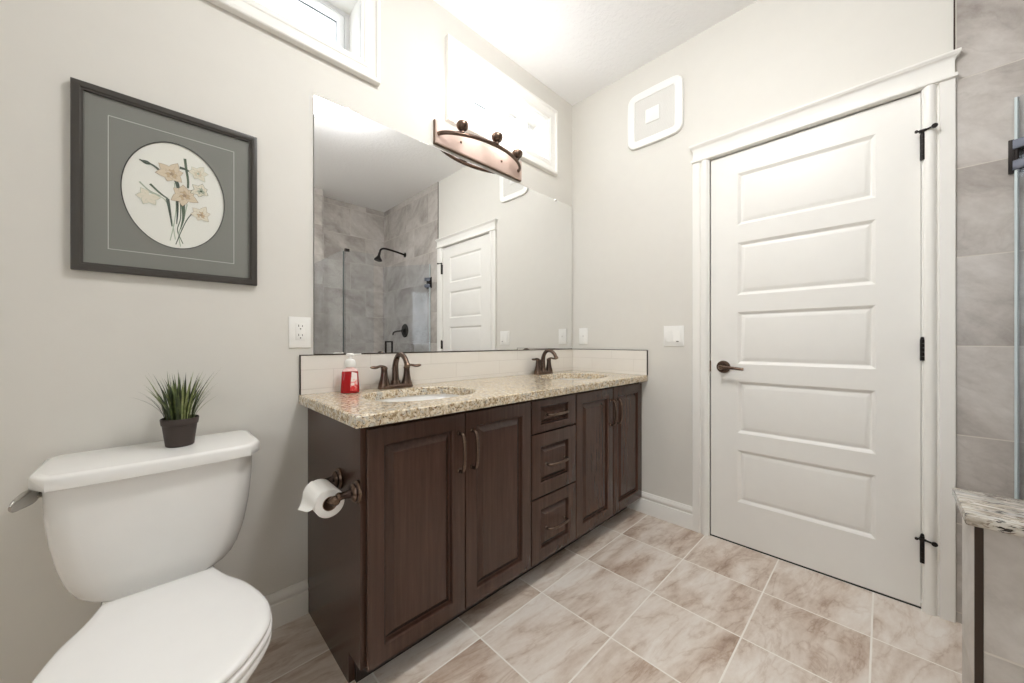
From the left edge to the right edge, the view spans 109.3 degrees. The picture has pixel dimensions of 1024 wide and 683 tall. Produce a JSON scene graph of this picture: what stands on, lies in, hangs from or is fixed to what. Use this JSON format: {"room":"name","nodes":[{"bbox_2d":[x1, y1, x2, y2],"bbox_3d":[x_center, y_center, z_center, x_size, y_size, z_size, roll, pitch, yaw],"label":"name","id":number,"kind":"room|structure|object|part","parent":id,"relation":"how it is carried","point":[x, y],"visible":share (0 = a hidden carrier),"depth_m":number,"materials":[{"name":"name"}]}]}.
{"room":"bathroom","nodes":[
{"label":"bathroom","id":0,"kind":"room"},
{"bbox_2d":[0,0,571,682],"bbox_3d":[-0.757,-0.330,1.608,3.450,2.770,0.200,0,0,-44],"label":"wall","id":1,"kind":"structure","parent":0,"point":[76,346],"depth_m":1.15,"materials":[{"name":"paint"}]},
{"bbox_2d":[70,77,256,285],"bbox_3d":[-1.066,-0.465,1.151,0.426,0.527,0.021,0,0,-44],"label":"framed picture","id":2,"kind":"object","parent":1,"relation":"attached to","point":[156,191],"visible":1,"depth_m":1.12,"materials":[{"name":"black"}]},
{"bbox_2d":[122,143,223,247],"bbox_3d":[-1.069,-0.463,1.157,0.246,0.338,0.002,0,0,-44],"label":"print","id":3,"kind":"object","parent":2,"relation":"attached to","point":[173,193],"depth_m":1.15,"materials":[{"name":"paper"}]},
{"bbox_2d":[264,579,307,629],"bbox_3d":[-1.356,0.992,0.871,1.563,0.126,0.017,0,0,-44],"label":"baseboard","id":4,"kind":"structure","parent":1,"relation":"attached to","point":[287,604],"depth_m":1.37,"materials":[{"name":"paint"}]},
{"bbox_2d":[206,0,380,86],"bbox_3d":[-0.969,-1.357,1.359,0.898,0.435,0.199,0,0,-44],"label":"window","id":5,"kind":"structure","parent":1,"relation":"in","point":[356,50],"depth_m":1.56,"materials":[{"name":"paint"}]},
{"bbox_3d":[-1.025,-1.357,1.416,0.754,0.291,0.040,0,0,-44],"label":"sash frame","id":6,"kind":"part","parent":5,"relation":"part of","materials":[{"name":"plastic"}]},
{"bbox_2d":[289,317,310,347],"bbox_3d":[-0.819,-0.036,1.402,0.076,0.119,0.008,0,0,-44],"label":"wall outlet","id":7,"kind":"object","parent":1,"relation":"attached to","point":[299,327],"visible":1,"depth_m":1.40,"materials":[{"name":"white plastic"}]},
{"bbox_2d":[296,323,304,339],"bbox_3d":[-0.816,-0.039,1.401,0.032,0.066,0.002,0,0,-44],"label":"receptacle","id":8,"kind":"object","parent":7,"relation":"attached to","point":[300,327],"depth_m":1.40,"materials":[{"name":"white plastic"}]},
{"bbox_2d":[314,95,571,354],"bbox_3d":[-0.176,-0.465,2.030,1.700,1.030,0.009,0,0,-44],"label":"wall mirror","id":9,"kind":"object","parent":1,"relation":"attached to","point":[419,246],"visible":1,"depth_m":1.77,"materials":[{"name":"white mirror"}]},
{"bbox_2d":[299,349,647,394],"bbox_3d":[0.007,0.128,1.817,1.764,0.154,0.568,0,0,-44],"label":"tile backsplash","id":10,"kind":"structure","parent":1,"relation":"attached to","point":[318,373],"depth_m":1.92,"materials":[{"name":"white tile"}]},
{"bbox_2d":[433,84,526,181],"bbox_3d":[-0.102,-1.123,1.966,0.622,0.261,0.204,0,0,-44],"label":"vanity light","id":11,"kind":"object","parent":1,"relation":"attached to","point":[469,146],"visible":1,"depth_m":1.90,"materials":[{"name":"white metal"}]},
{"bbox_3d":[-0.248,-1.177,1.818,0.108,0.154,0.108,0,0,-44],"label":"lamp shade","id":12,"kind":"part","parent":11,"relation":"part of","materials":[{"name":"white glass"}]},
{"bbox_3d":[-0.166,-1.053,2.031,0.618,0.116,0.020,0,0,-44],"label":"plate","id":13,"kind":"part","parent":11,"relation":"part of","materials":[{"name":"orange metal"}]},
{"bbox_3d":[-0.078,-1.177,1.923,0.108,0.154,0.108,0,0,-44],"label":"lamp shade","id":14,"kind":"part","parent":11,"relation":"part of","materials":[{"name":"white glass"}]},
{"bbox_3d":[0.031,-1.177,2.091,0.108,0.154,0.108,0,0,-44],"label":"lamp shade","id":15,"kind":"part","parent":11,"relation":"part of","materials":[{"name":"white glass"}]},
{"bbox_2d":[445,34,557,175],"bbox_3d":[-0.074,-1.357,2.235,0.896,0.435,0.199,0,0,-44],"label":"window","id":16,"kind":"structure","parent":1,"relation":"in","point":[463,65],"depth_m":2.20,"materials":[{"name":"paint"}]},
{"bbox_3d":[-0.130,-1.357,2.292,0.752,0.291,0.040,0,0,-44],"label":"sash frame","id":17,"kind":"part","parent":16,"relation":"part of","materials":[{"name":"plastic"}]},
{"bbox_2d":[434,0,757,105],"bbox_3d":[0.325,-1.765,0.394,3.600,0.100,3.450,0,0,-44],"label":"ceiling","id":18,"kind":"structure","parent":0,"point":[576,49],"depth_m":2.00,"materials":[{"name":"white paint"}]},
{"bbox_2d":[247,508,961,682],"bbox_3d":[0.325,1.115,0.394,3.600,0.120,3.450,0,0,-44],"label":"floor","id":19,"kind":"structure","parent":0,"point":[639,597],"depth_m":1.34,"materials":[{"name":"tile"}]},
{"bbox_2d":[8,430,271,682],"bbox_3d":[-0.842,0.681,0.862,0.462,0.748,0.713,0,0,-44],"label":"toilet","id":20,"kind":"object","parent":19,"relation":"on","point":[140,531],"visible":1,"depth_m":0.89,"materials":[{"name":"white ceramic"}]},
{"bbox_3d":[-1.108,0.359,0.833,0.026,0.038,0.113,0,0,-23],"label":"flush lever","id":21,"kind":"part","parent":20,"relation":"part of","materials":[{"name":"silver metal"}]},
{"bbox_3d":[-0.998,0.325,1.034,0.444,0.036,0.248,0,0,-44],"label":"tank lid","id":22,"kind":"part","parent":20,"relation":"part of","materials":[{"name":"white ceramic"}]},
{"bbox_3d":[-1.003,0.501,1.039,0.414,0.332,0.214,0,0,-44],"label":"tank","id":23,"kind":"part","parent":20,"relation":"part of","materials":[{"name":"white ceramic"}]},
{"bbox_3d":[-0.755,0.643,0.786,0.374,0.018,0.479,0,0,-44],"label":"seat lid","id":24,"kind":"part","parent":20,"relation":"part of","materials":[{"name":"plastic"}]},
{"bbox_2d":[131,370,216,447],"bbox_3d":[-0.988,0.191,1.086,0.180,0.231,0.191,0,0,-21],"label":"potted grass","id":25,"kind":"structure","parent":20,"relation":"on","point":[179,424],"depth_m":1.06,"materials":[{"name":"plant"}]},
{"bbox_2d":[159,415,198,447],"bbox_3d":[-0.987,0.266,1.079,0.088,0.082,0.088,0,0,-44],"label":"pot","id":26,"kind":"object","parent":25,"relation":"attached to","point":[178,430],"depth_m":1.05,"materials":[{"name":"plastic"}]},
{"bbox_3d":[-0.755,0.662,0.786,0.380,0.017,0.485,0,0,-44],"label":"seat","id":27,"kind":"part","parent":20,"relation":"part of","materials":[{"name":"plastic"}]},
{"bbox_2d":[308,382,641,682],"bbox_3d":[0.019,0.647,1.823,1.731,0.815,0.576,0,0,-44],"label":"vanity cabinet","id":28,"kind":"object","parent":19,"relation":"on","point":[453,509],"visible":1,"depth_m":1.29,"materials":[{"name":"brown wood"}]},
{"bbox_2d":[325,468,361,506],"bbox_3d":[-0.536,0.442,1.096,0.078,0.069,0.219,0,0,-44],"label":"toilet paper holder","id":29,"kind":"object","parent":28,"relation":"attached to","point":[354,492],"visible":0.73,"depth_m":1.05,"materials":[{"name":"brown metal"}]},
{"bbox_2d":[298,479,344,517],"bbox_3d":[-0.563,0.461,1.067,0.099,0.080,0.112,0,0,-44],"label":"toilet paper roll","id":30,"kind":"object","parent":29,"relation":"on","point":[315,494],"visible":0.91,"depth_m":1.04,"materials":[{"name":"paper"}]},
{"bbox_3d":[-0.589,0.443,1.150,0.078,0.067,0.067,0,0,-44],"label":"post","id":31,"kind":"part","parent":29,"relation":"part of","materials":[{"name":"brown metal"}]},
{"bbox_3d":[-0.482,0.441,1.042,0.078,0.067,0.067,0,0,-44],"label":"post","id":32,"kind":"part","parent":29,"relation":"part of","materials":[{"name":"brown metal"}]},
{"bbox_3d":[-0.299,0.608,1.181,0.350,0.705,0.020,0,0,-44],"label":"door","id":33,"kind":"part","parent":28,"relation":"part of","materials":[{"name":"brown wood"}]},
{"bbox_3d":[-0.173,0.387,1.262,0.016,0.148,0.042,0,0,-44],"label":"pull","id":34,"kind":"part","parent":28,"relation":"part of","materials":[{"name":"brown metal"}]},
{"bbox_2d":[299,370,647,428],"bbox_3d":[0.005,0.222,1.817,1.766,0.034,0.566,0,0,-44],"label":"countertop","id":35,"kind":"structure","parent":28,"relation":"on","point":[361,409],"depth_m":1.46,"materials":[{"name":"beige stone"}]},
{"bbox_2d":[340,353,360,393],"bbox_3d":[-0.646,0.125,1.459,0.076,0.158,0.046,0,0,-20],"label":"soap bottle","id":36,"kind":"object","parent":35,"relation":"on","point":[350,376],"visible":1,"depth_m":1.44,"materials":[{"name":"red plastic"}]},
{"bbox_2d":[370,352,420,388],"bbox_3d":[-0.512,0.124,1.613,0.167,0.161,0.184,0,0,4],"label":"centerset faucet","id":37,"kind":"object","parent":35,"relation":"on","point":[384,383],"visible":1,"depth_m":1.60,"materials":[{"name":"brown metal"}]},
{"bbox_3d":[-0.572,0.147,1.568,0.092,0.093,0.050,0,0,-44],"label":"handle","id":38,"kind":"part","parent":37,"relation":"part of","materials":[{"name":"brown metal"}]},
{"bbox_3d":[-0.519,0.196,1.620,0.162,0.018,0.058,0,0,-44],"label":"plate","id":39,"kind":"part","parent":37,"relation":"part of","materials":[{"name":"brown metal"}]},
{"bbox_3d":[-0.487,0.117,1.587,0.048,0.147,0.144,0,0,-44],"label":"spout","id":40,"kind":"part","parent":37,"relation":"part of","materials":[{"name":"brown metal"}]},
{"bbox_3d":[-0.466,0.147,1.672,0.092,0.093,0.050,0,0,-44],"label":"handle","id":41,"kind":"part","parent":37,"relation":"part of","materials":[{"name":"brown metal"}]},
{"bbox_2d":[376,394,461,401],"bbox_3d":[-0.362,0.305,1.454,0.499,0.130,0.391,0,0,-44],"label":"undermount sink","id":42,"kind":"object","parent":35,"relation":"in","point":[430,396],"visible":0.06,"depth_m":1.63,"materials":[{"name":"white ceramic"}]},
{"bbox_2d":[532,349,557,374],"bbox_3d":[0.209,0.124,2.317,0.167,0.161,0.184,0,0,4],"label":"centerset faucet","id":43,"kind":"object","parent":35,"relation":"on","point":[540,368],"visible":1,"depth_m":2.31,"materials":[{"name":"brown metal"}]},
{"bbox_3d":[0.148,0.147,2.273,0.092,0.093,0.050,0,0,-44],"label":"handle","id":44,"kind":"part","parent":43,"relation":"part of","materials":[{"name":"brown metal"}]},
{"bbox_3d":[0.202,0.196,2.325,0.162,0.018,0.058,0,0,-44],"label":"plate","id":45,"kind":"part","parent":43,"relation":"part of","materials":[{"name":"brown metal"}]},
{"bbox_3d":[0.234,0.117,2.292,0.048,0.147,0.144,0,0,-44],"label":"spout","id":46,"kind":"part","parent":43,"relation":"part of","materials":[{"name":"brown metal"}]},
{"bbox_3d":[0.255,0.147,2.377,0.092,0.093,0.050,0,0,-44],"label":"handle","id":47,"kind":"part","parent":43,"relation":"part of","materials":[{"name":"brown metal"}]},
{"bbox_2d":[557,378,584,379],"bbox_3d":[0.363,0.305,2.164,0.499,0.130,0.391,0,0,-44],"label":"undermount sink","id":48,"kind":"object","parent":35,"relation":"in","point":[570,378],"visible":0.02,"depth_m":2.37,"materials":[{"name":"white ceramic"}]},
{"bbox_3d":[-0.132,0.387,1.302,0.016,0.148,0.042,0,0,-44],"label":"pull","id":49,"kind":"part","parent":28,"relation":"part of","materials":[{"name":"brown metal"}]},
{"bbox_3d":[-0.049,0.608,1.426,0.343,0.705,0.020,0,0,-44],"label":"door","id":50,"kind":"part","parent":28,"relation":"part of","materials":[{"name":"brown wood"}]},
{"bbox_3d":[0.191,0.325,1.661,0.315,0.140,0.020,0,0,-44],"label":"drawer","id":51,"kind":"part","parent":28,"relation":"part of","materials":[{"name":"brown wood"}]},
{"bbox_3d":[0.191,0.822,1.661,0.315,0.277,0.020,0,0,-44],"label":"drawer","id":52,"kind":"part","parent":28,"relation":"part of","materials":[{"name":"brown wood"}]},
{"bbox_3d":[0.191,0.539,1.661,0.315,0.274,0.020,0,0,-44],"label":"drawer","id":53,"kind":"part","parent":28,"relation":"part of","materials":[{"name":"brown wood"}]},
{"bbox_3d":[0.212,0.822,1.640,0.148,0.016,0.042,0,0,-44],"label":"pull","id":54,"kind":"part","parent":28,"relation":"part of","materials":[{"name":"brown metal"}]},
{"bbox_3d":[0.212,0.539,1.640,0.148,0.016,0.042,0,0,-44],"label":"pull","id":55,"kind":"part","parent":28,"relation":"part of","materials":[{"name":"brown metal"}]},
{"bbox_3d":[0.212,0.321,1.640,0.148,0.016,0.042,0,0,-44],"label":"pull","id":56,"kind":"part","parent":28,"relation":"part of","materials":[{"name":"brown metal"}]},
{"bbox_3d":[0.430,0.608,1.895,0.338,0.705,0.020,0,0,-44],"label":"door","id":57,"kind":"part","parent":28,"relation":"part of","materials":[{"name":"brown wood"}]},
{"bbox_3d":[0.552,0.387,1.972,0.016,0.148,0.042,0,0,-44],"label":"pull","id":58,"kind":"part","parent":28,"relation":"part of","materials":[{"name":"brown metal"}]},
{"bbox_3d":[0.598,0.387,2.016,0.016,0.148,0.042,0,0,-44],"label":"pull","id":59,"kind":"part","parent":28,"relation":"part of","materials":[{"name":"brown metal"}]},
{"bbox_3d":[0.677,0.608,2.137,0.335,0.705,0.020,0,0,-44],"label":"door","id":60,"kind":"part","parent":28,"relation":"part of","materials":[{"name":"brown wood"}]},
{"bbox_2d":[572,0,1023,623],"bbox_3d":[1.609,-0.330,1.545,0.155,2.770,3.200,0,0,-44],"label":"wall","id":61,"kind":"structure","parent":0,"point":[632,209],"depth_m":1.77,"materials":[{"name":"paint"}]},
{"bbox_2d":[579,328,587,343],"bbox_3d":[0.504,-0.040,2.564,0.008,0.114,0.073,0,0,-44],"label":"wall outlet","id":62,"kind":"object","parent":61,"relation":"attached to","point":[583,332],"visible":1,"depth_m":2.56,"materials":[{"name":"white plastic"}]},
{"bbox_2d":[581,331,584,340],"bbox_3d":[0.503,-0.040,2.562,0.002,0.066,0.033,0,0,-44],"label":"receptacle","id":63,"kind":"object","parent":62,"relation":"attached to","point":[582,332],"depth_m":2.56,"materials":[{"name":"white plastic"}]},
{"bbox_2d":[628,75,683,149],"bbox_3d":[0.858,-1.375,2.194,0.020,0.344,0.344,0,0,-44],"label":"air vent","id":64,"kind":"object","parent":61,"relation":"in","point":[655,114],"visible":1,"depth_m":2.18,"materials":[{"name":"white plastic"}]},
{"bbox_3d":[0.860,-1.375,2.195,0.014,0.247,0.247,0,0,-44],"label":"panel","id":65,"kind":"part","parent":64,"relation":"part of","materials":[{"name":"white plastic"}]},
{"bbox_2d":[627,491,692,529],"bbox_3d":[0.878,0.992,2.176,0.017,0.126,0.396,0,0,-44],"label":"baseboard","id":66,"kind":"structure","parent":61,"relation":"attached to","point":[671,511],"depth_m":2.14,"materials":[{"name":"paint"}]},
{"bbox_2d":[664,326,683,345],"bbox_3d":[0.941,-0.034,2.115,0.011,0.119,0.116,0,0,-44],"label":"light switch","id":67,"kind":"object","parent":61,"relation":"attached to","point":[673,335],"visible":1,"depth_m":2.11,"materials":[{"name":"white plastic"}]},
{"bbox_2d":[710,91,920,608],"bbox_3d":[1.391,0.026,1.747,0.124,2.058,0.795,0,0,-44],"label":"door frame","id":68,"kind":"structure","parent":61,"relation":"attached to","point":[918,91],"depth_m":1.66,"materials":[{"name":"paint"}]},
{"bbox_2d":[711,92,937,606],"bbox_3d":[1.355,0.030,1.682,0.097,2.033,0.803,0,0,-44],"label":"door","id":69,"kind":"structure","parent":61,"relation":"in","point":[818,346],"depth_m":1.65,"materials":[{"name":"paint"}]},
{"bbox_3d":[1.134,0.134,1.875,0.052,0.026,0.115,0,0,-44],"label":"lever","id":70,"kind":"part","parent":69,"relation":"part of","materials":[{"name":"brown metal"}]},
{"bbox_2d":[689,47,961,622],"bbox_3d":[1.336,-0.017,1.695,0.035,2.143,0.961,0,0,-44],"label":"trim","id":71,"kind":"structure","parent":61,"relation":"attached to","point":[935,77],"depth_m":1.41,"materials":[{"name":"paint"}]},
{"bbox_3d":[1.042,0.029,2.003,0.024,2.052,0.086,0,0,-44],"label":"casing leg","id":72,"kind":"part","parent":71,"relation":"part of","materials":[{"name":"paint"}]},
{"bbox_3d":[1.336,-1.040,1.695,0.035,0.097,0.961,0,0,-44],"label":"head casing","id":73,"kind":"part","parent":71,"relation":"part of","materials":[{"name":"paint"}]},
{"bbox_3d":[1.638,0.029,1.394,0.024,2.052,0.086,0,0,-44],"label":"casing leg","id":74,"kind":"part","parent":71,"relation":"part of","materials":[{"name":"paint"}]},
{"bbox_2d":[953,0,954,49],"bbox_3d":[1.673,-1.409,1.373,0.008,0.612,0.004,0,0,-44],"label":"trim","id":75,"kind":"structure","parent":61,"relation":"attached to","point":[953,0],"depth_m":1.37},
{"bbox_2d":[1008,97,1023,498],"bbox_3d":[1.821,0.092,0.984,0.136,1.885,0.613,0,0,-16],"label":"shower door","id":76,"kind":"structure","parent":61,"relation":"attached to","point":[1015,146],"depth_m":1.26,"materials":[{"name":"clear glass"}]},
{"bbox_2d":[962,517,1023,682],"bbox_3d":[1.369,0.708,0.365,0.157,0.694,1.140,0,0,-44],"label":"wall","id":77,"kind":"structure","parent":0,"point":[992,561],"depth_m":0.70,"materials":[{"name":"tile"}]},
{"bbox_3d":[0.922,0.708,0.717,0.010,0.694,0.011,0,0,-44],"label":"edge trim","id":78,"kind":"part","parent":77,"relation":"part of","materials":[{"name":"black metal"}]},
{"bbox_2d":[952,488,1023,537],"bbox_3d":[1.364,0.350,0.371,0.195,0.021,1.152,0,0,-44],"label":"granite ledge","id":79,"kind":"object","parent":77,"relation":"on","point":[997,513],"visible":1,"depth_m":0.73,"materials":[{"name":"grey stone"}]}
]}

